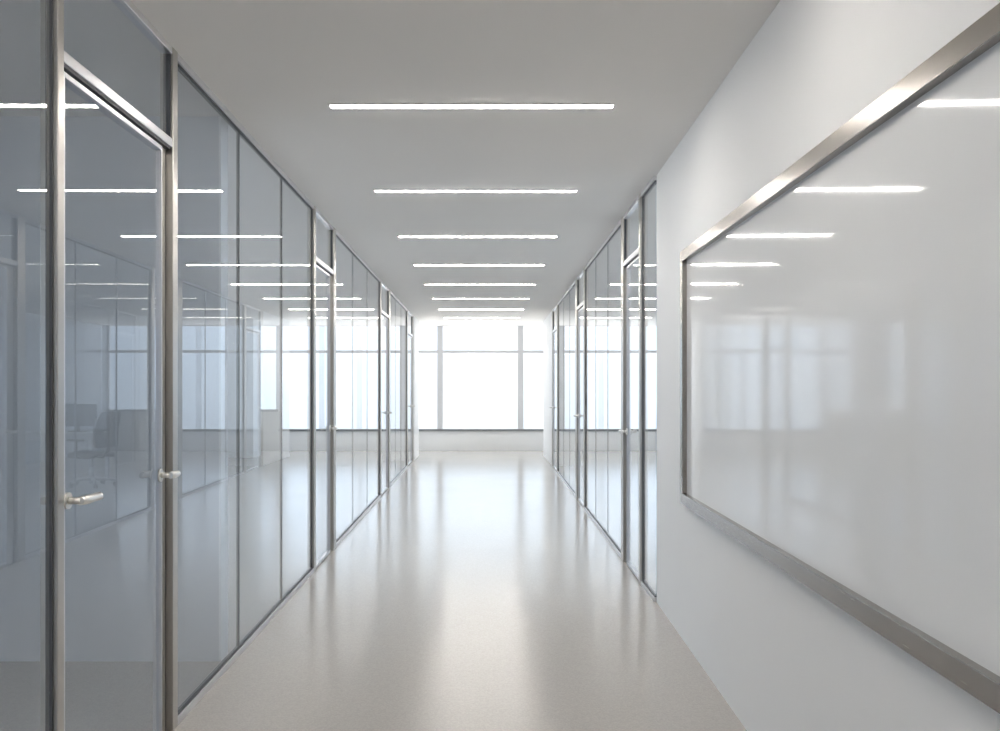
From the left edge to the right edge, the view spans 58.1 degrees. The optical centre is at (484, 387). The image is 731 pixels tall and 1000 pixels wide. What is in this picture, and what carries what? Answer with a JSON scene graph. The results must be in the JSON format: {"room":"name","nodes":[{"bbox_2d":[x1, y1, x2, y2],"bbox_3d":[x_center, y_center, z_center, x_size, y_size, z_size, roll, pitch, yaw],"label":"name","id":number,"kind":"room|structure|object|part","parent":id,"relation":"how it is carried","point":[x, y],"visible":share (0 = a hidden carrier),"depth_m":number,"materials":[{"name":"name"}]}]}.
{"room":"office corridor","nodes":[
{"label":"office corridor","id":0,"kind":"room"},
{"bbox_2d":[0,116,218,660],"bbox_3d":[-3.986,0.005,4.705,5.228,2.810,0.130,0,0,0],"label":"wall","id":1,"kind":"structure","parent":0,"point":[109,170],"depth_m":4.64,"materials":[{"name":"glass"}]},
{"bbox_2d":[0,451,746,730],"bbox_3d":[-0.450,1.510,8.100,12.900,0.200,24.800,0,0,0],"label":"floor","id":2,"kind":"structure","parent":0,"point":[477,592],"depth_m":5.21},
{"bbox_2d":[45,0,406,730],"bbox_3d":[-1.323,0.005,6.010,0.044,2.810,19.981,0,0,0],"label":"glass wall","id":3,"kind":"structure","parent":2,"relation":"on","point":[357,285],"depth_m":8.20,"materials":[{"name":"clear glass"}]},
{"bbox_2d":[40,0,180,730],"bbox_3d":[-1.277,0.005,3.219,0.116,2.810,1.073,0,0,0],"label":"door","id":4,"kind":"structure","parent":3,"relation":"in","point":[68,72],"depth_m":3.44,"materials":[{"name":"silver metal"}]},
{"bbox_3d":[-1.300,0.005,2.703,0.054,2.810,0.041,0,0,0],"label":"post","id":5,"kind":"part","parent":4,"relation":"part of","materials":[{"name":"silver metal"}]},
{"bbox_3d":[-1.250,0.345,2.805,0.062,0.052,0.151,0,0,0],"label":"handle","id":6,"kind":"part","parent":4,"relation":"part of","materials":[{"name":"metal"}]},
{"bbox_3d":[-1.301,-1.385,3.209,0.044,0.030,0.972,0,0,0],"label":"head rail","id":7,"kind":"part","parent":4,"relation":"part of","materials":[{"name":"silver metal"}]},
{"bbox_3d":[-1.308,0.005,3.725,0.054,2.810,0.060,0,0,0],"label":"post","id":8,"kind":"part","parent":4,"relation":"part of","materials":[{"name":"silver metal"}]},
{"bbox_3d":[-1.256,0.345,3.581,0.062,0.052,0.096,0,0,0],"label":"handle","id":9,"kind":"part","parent":4,"relation":"part of","materials":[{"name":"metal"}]},
{"bbox_2d":[219,116,227,660],"bbox_3d":[-1.367,0.005,4.705,0.010,2.810,0.130,0,0,0],"label":"glass panel","id":10,"kind":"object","parent":3,"relation":"attached to","point":[223,125],"depth_m":4.69,"materials":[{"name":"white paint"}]},
{"bbox_3d":[-1.318,-1.385,5.321,0.044,0.030,3.132,0,0,0],"label":"head rail","id":11,"kind":"part","parent":3,"relation":"part of","materials":[{"name":"silver metal"}]},
{"bbox_3d":[-1.318,1.395,5.321,0.044,0.030,3.132,0,0,0],"label":"rail","id":12,"kind":"part","parent":3,"relation":"part of","materials":[{"name":"silver metal"}]},
{"bbox_2d":[307,205,337,571],"bbox_3d":[-1.313,0.005,7.418,0.111,2.810,1.063,0,0,0],"label":"door","id":13,"kind":"structure","parent":3,"relation":"in","point":[324,428],"depth_m":7.31,"materials":[{"name":"clear glass"}]},
{"bbox_3d":[-1.333,0.005,6.927,0.055,2.810,0.080,0,0,0],"label":"post","id":14,"kind":"part","parent":13,"relation":"part of","materials":[{"name":"silver metal"}]},
{"bbox_3d":[-1.334,0.217,7.324,0.012,2.326,0.673,0,0,0],"label":"pane","id":15,"kind":"part","parent":13,"relation":"part of","materials":[{"name":"clear glass"}]},
{"bbox_3d":[-1.334,-1.197,7.394,0.012,0.346,0.837,0,0,0],"label":"overlight pane","id":16,"kind":"part","parent":13,"relation":"part of","materials":[{"name":"clear glass"}]},
{"bbox_3d":[-1.334,-1.385,7.394,0.044,0.030,0.853,0,0,0],"label":"head rail","id":17,"kind":"part","parent":13,"relation":"part of","materials":[{"name":"silver metal"}]},
{"bbox_3d":[-1.341,0.005,7.885,0.055,2.810,0.130,0,0,0],"label":"post","id":18,"kind":"part","parent":13,"relation":"part of","materials":[{"name":"silver metal"}]},
{"bbox_3d":[-1.289,0.345,7.661,0.062,0.052,0.096,0,0,0],"label":"handle","id":19,"kind":"part","parent":13,"relation":"part of","materials":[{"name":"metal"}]},
{"bbox_3d":[-1.343,0.005,8.550,0.012,2.734,1.192,0,0,0],"label":"glass pane","id":20,"kind":"part","parent":3,"relation":"part of","materials":[{"name":"clear glass"}]},
{"bbox_3d":[-1.353,-1.385,9.775,0.044,0.030,3.650,0,0,0],"label":"head rail","id":21,"kind":"part","parent":3,"relation":"part of","materials":[{"name":"silver metal"}]},
{"bbox_3d":[-1.353,1.395,9.775,0.044,0.030,3.650,0,0,0],"label":"rail","id":22,"kind":"part","parent":3,"relation":"part of","materials":[{"name":"silver metal"}]},
{"bbox_3d":[-1.353,0.005,9.750,0.012,2.734,1.192,0,0,0],"label":"glass pane","id":23,"kind":"part","parent":3,"relation":"part of","materials":[{"name":"clear glass"}]},
{"bbox_3d":[-1.363,0.005,10.975,0.012,2.734,1.242,0,0,0],"label":"glass pane","id":24,"kind":"part","parent":3,"relation":"part of","materials":[{"name":"clear glass"}]},
{"bbox_2d":[380,280,391,495],"bbox_3d":[-1.353,0.005,12.250,0.111,2.810,1.300,0,0,0],"label":"door","id":25,"kind":"structure","parent":3,"relation":"in","point":[385,293],"depth_m":12.37,"materials":[{"name":"clear glass"}]},
{"bbox_3d":[-1.371,0.005,11.650,0.055,2.810,0.100,0,0,0],"label":"post","id":26,"kind":"part","parent":25,"relation":"part of","materials":[{"name":"silver metal"}]},
{"bbox_3d":[-1.372,0.217,12.140,0.012,2.326,0.840,0,0,0],"label":"pane","id":27,"kind":"part","parent":25,"relation":"part of","materials":[{"name":"clear glass"}]},
{"bbox_3d":[-1.373,-1.197,12.210,0.012,0.346,1.004,0,0,0],"label":"overlight pane","id":28,"kind":"part","parent":25,"relation":"part of","materials":[{"name":"clear glass"}]},
{"bbox_3d":[-1.381,0.005,12.810,0.055,2.810,0.180,0,0,0],"label":"post","id":29,"kind":"part","parent":25,"relation":"part of","materials":[{"name":"silver metal"}]},
{"bbox_3d":[-1.382,0.005,13.400,0.012,2.734,0.992,0,0,0],"label":"glass pane","id":30,"kind":"part","parent":3,"relation":"part of","materials":[{"name":"clear glass"}]},
{"bbox_3d":[-1.390,0.005,14.400,0.012,2.734,0.992,0,0,0],"label":"glass pane","id":31,"kind":"part","parent":3,"relation":"part of","materials":[{"name":"clear glass"}]},
{"bbox_3d":[-1.391,-1.385,14.450,0.044,0.030,3.100,0,0,0],"label":"head rail","id":32,"kind":"part","parent":3,"relation":"part of","materials":[{"name":"silver metal"}]},
{"bbox_3d":[-1.391,1.395,14.450,0.044,0.030,3.100,0,0,0],"label":"rail","id":33,"kind":"part","parent":3,"relation":"part of","materials":[{"name":"silver metal"}]},
{"bbox_3d":[-1.399,0.005,15.450,0.012,2.734,1.092,0,0,0],"label":"glass pane","id":34,"kind":"part","parent":3,"relation":"part of","materials":[{"name":"clear glass"}]},
{"bbox_2d":[407,309,414,466],"bbox_3d":[-1.389,0.005,16.750,0.111,2.810,1.500,0,0,0],"label":"door","id":35,"kind":"structure","parent":3,"relation":"in","point":[410,406],"depth_m":16.72,"materials":[{"name":"clear glass"}]},
{"bbox_3d":[-1.407,0.005,16.070,0.055,2.810,0.140,0,0,0],"label":"post","id":36,"kind":"part","parent":35,"relation":"part of","materials":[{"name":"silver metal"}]},
{"bbox_3d":[-1.408,0.217,16.660,0.012,2.326,1.000,0,0,0],"label":"pane","id":37,"kind":"part","parent":35,"relation":"part of","materials":[{"name":"clear glass"}]},
{"bbox_3d":[-1.409,-1.197,16.730,0.012,0.346,1.164,0,0,0],"label":"overlight pane","id":38,"kind":"part","parent":35,"relation":"part of","materials":[{"name":"clear glass"}]},
{"bbox_3d":[-1.417,0.005,17.410,0.055,2.810,0.180,0,0,0],"label":"post","id":39,"kind":"part","parent":35,"relation":"part of","materials":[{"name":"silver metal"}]},
{"bbox_2d":[228,318,260,457],"bbox_3d":[-4.930,0.005,18.400,0.540,2.810,0.600,0,0,0],"label":"column","id":40,"kind":"structure","parent":2,"relation":"on","point":[250,328],"depth_m":18.10,"materials":[{"name":"white paint"}]},
{"bbox_2d":[413,316,418,459],"bbox_3d":[-1.677,0.005,18.100,0.605,2.810,1.200,0,0,0],"label":"column","id":41,"kind":"structure","parent":2,"relation":"on","point":[415,320],"depth_m":17.81,"materials":[{"name":"white paint"}]},
{"bbox_2d":[543,312,551,464],"bbox_3d":[1.548,0.005,17.500,0.665,2.810,2.400,0,0,0],"label":"column","id":42,"kind":"structure","parent":2,"relation":"on","point":[547,323],"depth_m":17.50,"materials":[{"name":"white paint"}]},
{"bbox_2d":[557,219,620,557],"bbox_3d":[1.182,0.005,11.170,0.044,2.810,7.461,0,0,1],"label":"glass wall","id":43,"kind":"structure","parent":2,"relation":"on","point":[603,270],"depth_m":9.18,"materials":[{"name":"clear glass"}]},
{"bbox_2d":[550,305,557,470],"bbox_3d":[1.206,0.005,15.600,0.112,2.810,1.400,0,0,0],"label":"door","id":44,"kind":"structure","parent":43,"relation":"in","point":[554,407],"depth_m":15.55,"materials":[{"name":"clear glass"}]},
{"bbox_3d":[1.234,0.005,16.210,0.056,2.810,0.180,0,0,0],"label":"post","id":45,"kind":"part","parent":44,"relation":"part of","materials":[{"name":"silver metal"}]},
{"bbox_3d":[1.225,-1.197,15.580,0.012,0.346,1.064,0,0,1],"label":"overlight pane","id":46,"kind":"part","parent":44,"relation":"part of","materials":[{"name":"clear glass"}]},
{"bbox_3d":[1.224,0.217,15.510,0.012,2.326,0.900,0,0,1],"label":"pane","id":47,"kind":"part","parent":44,"relation":"part of","materials":[{"name":"clear glass"}]},
{"bbox_3d":[1.222,0.005,14.970,0.055,2.810,0.140,0,0,0],"label":"post","id":48,"kind":"part","parent":44,"relation":"part of","materials":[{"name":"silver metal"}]},
{"bbox_3d":[1.213,0.005,14.350,0.012,2.734,1.092,0,0,1],"label":"glass pane","id":49,"kind":"part","parent":43,"relation":"part of","materials":[{"name":"clear glass"}]},
{"bbox_3d":[1.202,-1.385,13.250,0.044,0.030,3.300,0,0,1],"label":"head rail","id":50,"kind":"part","parent":43,"relation":"part of","materials":[{"name":"silver metal"}]},
{"bbox_3d":[1.202,0.005,13.250,0.012,2.734,1.092,0,0,1],"label":"glass pane","id":51,"kind":"part","parent":43,"relation":"part of","materials":[{"name":"clear glass"}]},
{"bbox_3d":[1.202,1.395,13.250,0.044,0.030,3.300,0,0,1],"label":"rail","id":52,"kind":"part","parent":43,"relation":"part of","materials":[{"name":"silver metal"}]},
{"bbox_3d":[1.192,0.005,12.150,0.012,2.734,1.092,0,0,1],"label":"glass pane","id":53,"kind":"part","parent":43,"relation":"part of","materials":[{"name":"clear glass"}]},
{"bbox_2d":[573,268,584,507],"bbox_3d":[1.160,0.005,11.025,0.112,2.810,1.150,0,0,0],"label":"door","id":54,"kind":"structure","parent":43,"relation":"in","point":[579,415],"depth_m":11.08,"materials":[{"name":"clear glass"}]},
{"bbox_3d":[1.188,0.005,11.500,0.056,2.810,0.200,0,0,0],"label":"post","id":55,"kind":"part","parent":54,"relation":"part of","materials":[{"name":"silver metal"}]},
{"bbox_3d":[1.180,-1.197,10.975,0.012,0.346,0.834,0,0,1],"label":"overlight pane","id":56,"kind":"part","parent":54,"relation":"part of","materials":[{"name":"clear glass"}]},
{"bbox_3d":[1.180,0.217,10.905,0.012,2.326,0.670,0,0,1],"label":"pane","id":57,"kind":"part","parent":54,"relation":"part of","materials":[{"name":"clear glass"}]},
{"bbox_3d":[1.179,0.005,10.500,0.055,2.810,0.100,0,0,0],"label":"post","id":58,"kind":"part","parent":54,"relation":"part of","materials":[{"name":"silver metal"}]},
{"bbox_3d":[1.171,0.005,9.950,0.012,2.734,0.992,0,0,1],"label":"glass pane","id":59,"kind":"part","parent":43,"relation":"part of","materials":[{"name":"clear glass"}]},
{"bbox_3d":[1.161,0.005,8.950,0.012,2.734,0.992,0,0,1],"label":"glass pane","id":60,"kind":"part","parent":43,"relation":"part of","materials":[{"name":"clear glass"}]},
{"bbox_3d":[1.161,-1.385,8.945,0.044,0.030,3.010,0,0,1],"label":"head rail","id":61,"kind":"part","parent":43,"relation":"part of","materials":[{"name":"silver metal"}]},
{"bbox_3d":[1.161,1.395,8.945,0.044,0.030,3.010,0,0,1],"label":"rail","id":62,"kind":"part","parent":43,"relation":"part of","materials":[{"name":"silver metal"}]},
{"bbox_3d":[1.151,0.005,7.945,0.012,2.734,1.002,0,0,1],"label":"glass pane","id":63,"kind":"part","parent":43,"relation":"part of","materials":[{"name":"clear glass"}]},
{"bbox_2d":[618,193,641,584],"bbox_3d":[1.121,0.005,6.945,0.111,2.810,0.990,0,0,0],"label":"door","id":64,"kind":"structure","parent":43,"relation":"in","point":[631,222],"depth_m":6.93,"materials":[{"name":"clear glass"}]},
{"bbox_3d":[1.096,0.345,7.151,0.062,0.052,0.096,0,0,0],"label":"handle","id":65,"kind":"part","parent":64,"relation":"part of","materials":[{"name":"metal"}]},
{"bbox_3d":[1.149,0.005,7.375,0.055,2.810,0.130,0,0,0],"label":"post","id":66,"kind":"part","parent":64,"relation":"part of","materials":[{"name":"silver metal"}]},
{"bbox_3d":[1.141,-1.385,6.920,0.044,0.030,0.780,0,0,1],"label":"head rail","id":67,"kind":"part","parent":64,"relation":"part of","materials":[{"name":"silver metal"}]},
{"bbox_3d":[1.141,-1.197,6.920,0.012,0.346,0.764,0,0,1],"label":"overlight pane","id":68,"kind":"part","parent":64,"relation":"part of","materials":[{"name":"clear glass"}]},
{"bbox_3d":[1.141,0.217,6.850,0.012,2.326,0.600,0,0,1],"label":"pane","id":69,"kind":"part","parent":64,"relation":"part of","materials":[{"name":"clear glass"}]},
{"bbox_3d":[1.140,0.005,6.490,0.055,2.810,0.080,0,0,0],"label":"post","id":70,"kind":"part","parent":64,"relation":"part of","materials":[{"name":"silver metal"}]},
{"bbox_2d":[641,176,656,601],"bbox_3d":[1.135,0.005,6.195,0.049,2.810,0.510,0,0,0],"label":"glass wall","id":71,"kind":"structure","parent":2,"relation":"on","point":[648,194],"depth_m":6.17,"materials":[{"name":"clear glass"}]},
{"bbox_3d":[1.135,-1.385,6.195,0.044,0.030,0.510,0,0,1],"label":"head rail","id":72,"kind":"part","parent":71,"relation":"part of","materials":[{"name":"silver metal"}]},
{"bbox_3d":[1.135,1.395,6.195,0.044,0.030,0.510,0,0,1],"label":"rail","id":73,"kind":"part","parent":71,"relation":"part of","materials":[{"name":"silver metal"}]},
{"bbox_2d":[0,0,779,326],"bbox_3d":[-0.450,-1.500,8.100,12.900,0.200,24.800,0,0,0],"label":"ceiling","id":74,"kind":"structure","parent":0,"point":[277,66],"depth_m":4.57,"materials":[{"name":"paint"}]},
{"bbox_2d":[328,104,614,108],"bbox_3d":[-0.066,-1.395,4.460,1.411,0.009,0.062,0,0,0],"label":"recessed light","id":75,"kind":"object","parent":74,"relation":"in","point":[332,106],"visible":1,"depth_m":4.45,"materials":[{"name":"white plastic"}]},
{"bbox_2d":[330,105,612,107],"bbox_3d":[-0.066,-1.395,4.460,1.395,0.009,0.038,0,0,0],"label":"diffuser","id":76,"kind":"object","parent":75,"relation":"attached to","point":[331,106],"depth_m":4.45,"materials":[{"name":"white plastic"}]},
{"bbox_2d":[374,190,577,191],"bbox_3d":[-0.066,-1.395,6.380,1.441,0.009,0.062,0,0,0],"label":"recessed light","id":77,"kind":"object","parent":74,"relation":"in","point":[374,190],"visible":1,"depth_m":6.35,"materials":[{"name":"white plastic"}]},
{"bbox_2d":[375,191,575,191],"bbox_3d":[-0.066,-1.395,6.380,1.425,0.009,0.038,0,0,0],"label":"diffuser","id":78,"kind":"object","parent":77,"relation":"attached to","point":[375,191],"depth_m":6.37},
{"bbox_2d":[398,236,557,236],"bbox_3d":[-0.066,-1.395,8.300,1.471,0.009,0.062,0,0,0],"label":"recessed light","id":79,"kind":"object","parent":74,"relation":"in","point":[398,236],"visible":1,"depth_m":8.28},
{"bbox_2d":[413,264,544,265],"bbox_3d":[-0.066,-1.395,10.220,1.491,0.009,0.062,0,0,0],"label":"recessed light","id":80,"kind":"object","parent":74,"relation":"in","point":[413,264],"visible":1,"depth_m":10.19,"materials":[{"name":"white plastic"}]},
{"bbox_2d":[414,265,543,265],"bbox_3d":[-0.066,-1.395,10.220,1.475,0.009,0.038,0,0,0],"label":"diffuser","id":81,"kind":"object","parent":80,"relation":"attached to","point":[414,265],"depth_m":10.22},
{"bbox_2d":[424,284,535,284],"bbox_3d":[-0.066,-1.395,12.140,1.501,0.009,0.062,0,0,0],"label":"recessed light","id":82,"kind":"object","parent":74,"relation":"in","point":[424,284],"visible":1,"depth_m":12.12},
{"bbox_2d":[432,298,528,298],"bbox_3d":[-0.066,-1.395,14.060,1.511,0.009,0.062,0,0,0],"label":"recessed light","id":83,"kind":"object","parent":74,"relation":"in","point":[432,298],"visible":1,"depth_m":14.03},
{"bbox_2d":[439,309,523,309],"bbox_3d":[-0.066,-1.395,15.980,1.516,0.009,0.062,0,0,0],"label":"recessed light","id":84,"kind":"object","parent":74,"relation":"in","point":[439,309],"visible":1,"depth_m":15.96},
{"bbox_2d":[444,317,519,317],"bbox_3d":[-0.066,-1.395,17.900,1.516,0.009,0.062,0,0,0],"label":"recessed light","id":85,"kind":"object","parent":74,"relation":"in","point":[444,317],"visible":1,"depth_m":17.87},
{"bbox_2d":[261,412,656,450],"bbox_3d":[-1.090,0.970,20.265,11.020,0.880,0.170,0,0,0],"label":"wall","id":86,"kind":"structure","parent":0,"point":[291,440],"depth_m":20.20,"materials":[{"name":"white paint"}]},
{"bbox_2d":[261,326,278,411],"bbox_3d":[-5.535,-0.435,20.240,1.810,1.930,0.160,0,0,0],"label":"window","id":87,"kind":"structure","parent":86,"relation":"in","point":[276,351],"depth_m":20.22,"materials":[{"name":"grey metal"}]},
{"bbox_3d":[-5.535,0.505,20.240,1.808,0.050,0.160,0,0,0],"label":"sill","id":88,"kind":"part","parent":87,"relation":"part of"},
{"bbox_2d":[278,326,306,430],"bbox_3d":[-3.725,-0.215,20.240,1.810,2.370,0.160,0,0,0],"label":"window","id":89,"kind":"structure","parent":86,"relation":"in","point":[283,351],"depth_m":20.23,"materials":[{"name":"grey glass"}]},
{"bbox_3d":[-3.725,0.945,20.240,1.808,0.050,0.160,0,0,0],"label":"sill","id":90,"kind":"part","parent":89,"relation":"part of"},
{"bbox_2d":[419,326,439,430],"bbox_3d":[-1.915,-0.215,20.240,1.810,2.370,0.160,0,0,0],"label":"window","id":91,"kind":"structure","parent":86,"relation":"in","point":[437,351],"depth_m":20.22,"materials":[{"name":"grey metal"}]},
{"bbox_3d":[-1.915,0.945,20.240,1.808,0.050,0.160,0,0,0],"label":"sill","id":92,"kind":"part","parent":91,"relation":"part of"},
{"bbox_2d":[440,326,520,430],"bbox_3d":[-0.105,-0.215,20.240,1.810,2.370,0.160,0,0,0],"label":"window","id":93,"kind":"structure","parent":86,"relation":"in","point":[442,351],"depth_m":20.22,"materials":[{"name":"grey metal"}]},
{"bbox_3d":[-0.105,0.945,20.240,1.808,0.050,0.160,0,0,0],"label":"sill","id":94,"kind":"part","parent":93,"relation":"part of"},
{"bbox_2d":[521,326,542,430],"bbox_3d":[1.705,-0.215,20.240,1.810,2.370,0.160,0,0,0],"label":"window","id":95,"kind":"structure","parent":86,"relation":"in","point":[522,350],"depth_m":20.22,"materials":[{"name":"grey metal"}]},
{"bbox_3d":[1.705,0.945,20.240,1.808,0.050,0.160,0,0,0],"label":"sill","id":96,"kind":"part","parent":95,"relation":"part of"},
{"bbox_2d":[657,0,999,730],"bbox_3d":[1.093,0.005,0.960,0.160,2.810,9.926,0,0,1],"label":"wall","id":97,"kind":"structure","parent":0,"point":[782,656],"depth_m":3.28,"materials":[{"name":"white paint"}]},
{"bbox_2d":[680,3,999,713],"bbox_3d":[1.044,-0.058,3.045,0.036,1.377,3.792,0,0,1],"label":"whiteboard","id":98,"kind":"object","parent":97,"relation":"attached to","point":[840,325],"visible":1,"depth_m":2.38,"materials":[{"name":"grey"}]},
{"bbox_3d":[1.087,-0.058,4.911,0.037,1.261,0.058,0,0,0],"label":"frame","id":99,"kind":"part","parent":98,"relation":"part of","materials":[{"name":"grey metal"}]},
{"bbox_3d":[1.044,-0.717,3.045,0.036,0.058,3.792,0,0,1],"label":"frame","id":100,"kind":"part","parent":98,"relation":"part of","materials":[{"name":"grey metal"}]},
{"bbox_3d":[1.044,0.602,3.045,0.036,0.058,3.792,0,0,1],"label":"frame","id":101,"kind":"part","parent":98,"relation":"part of","materials":[{"name":"grey metal"}]}
]}

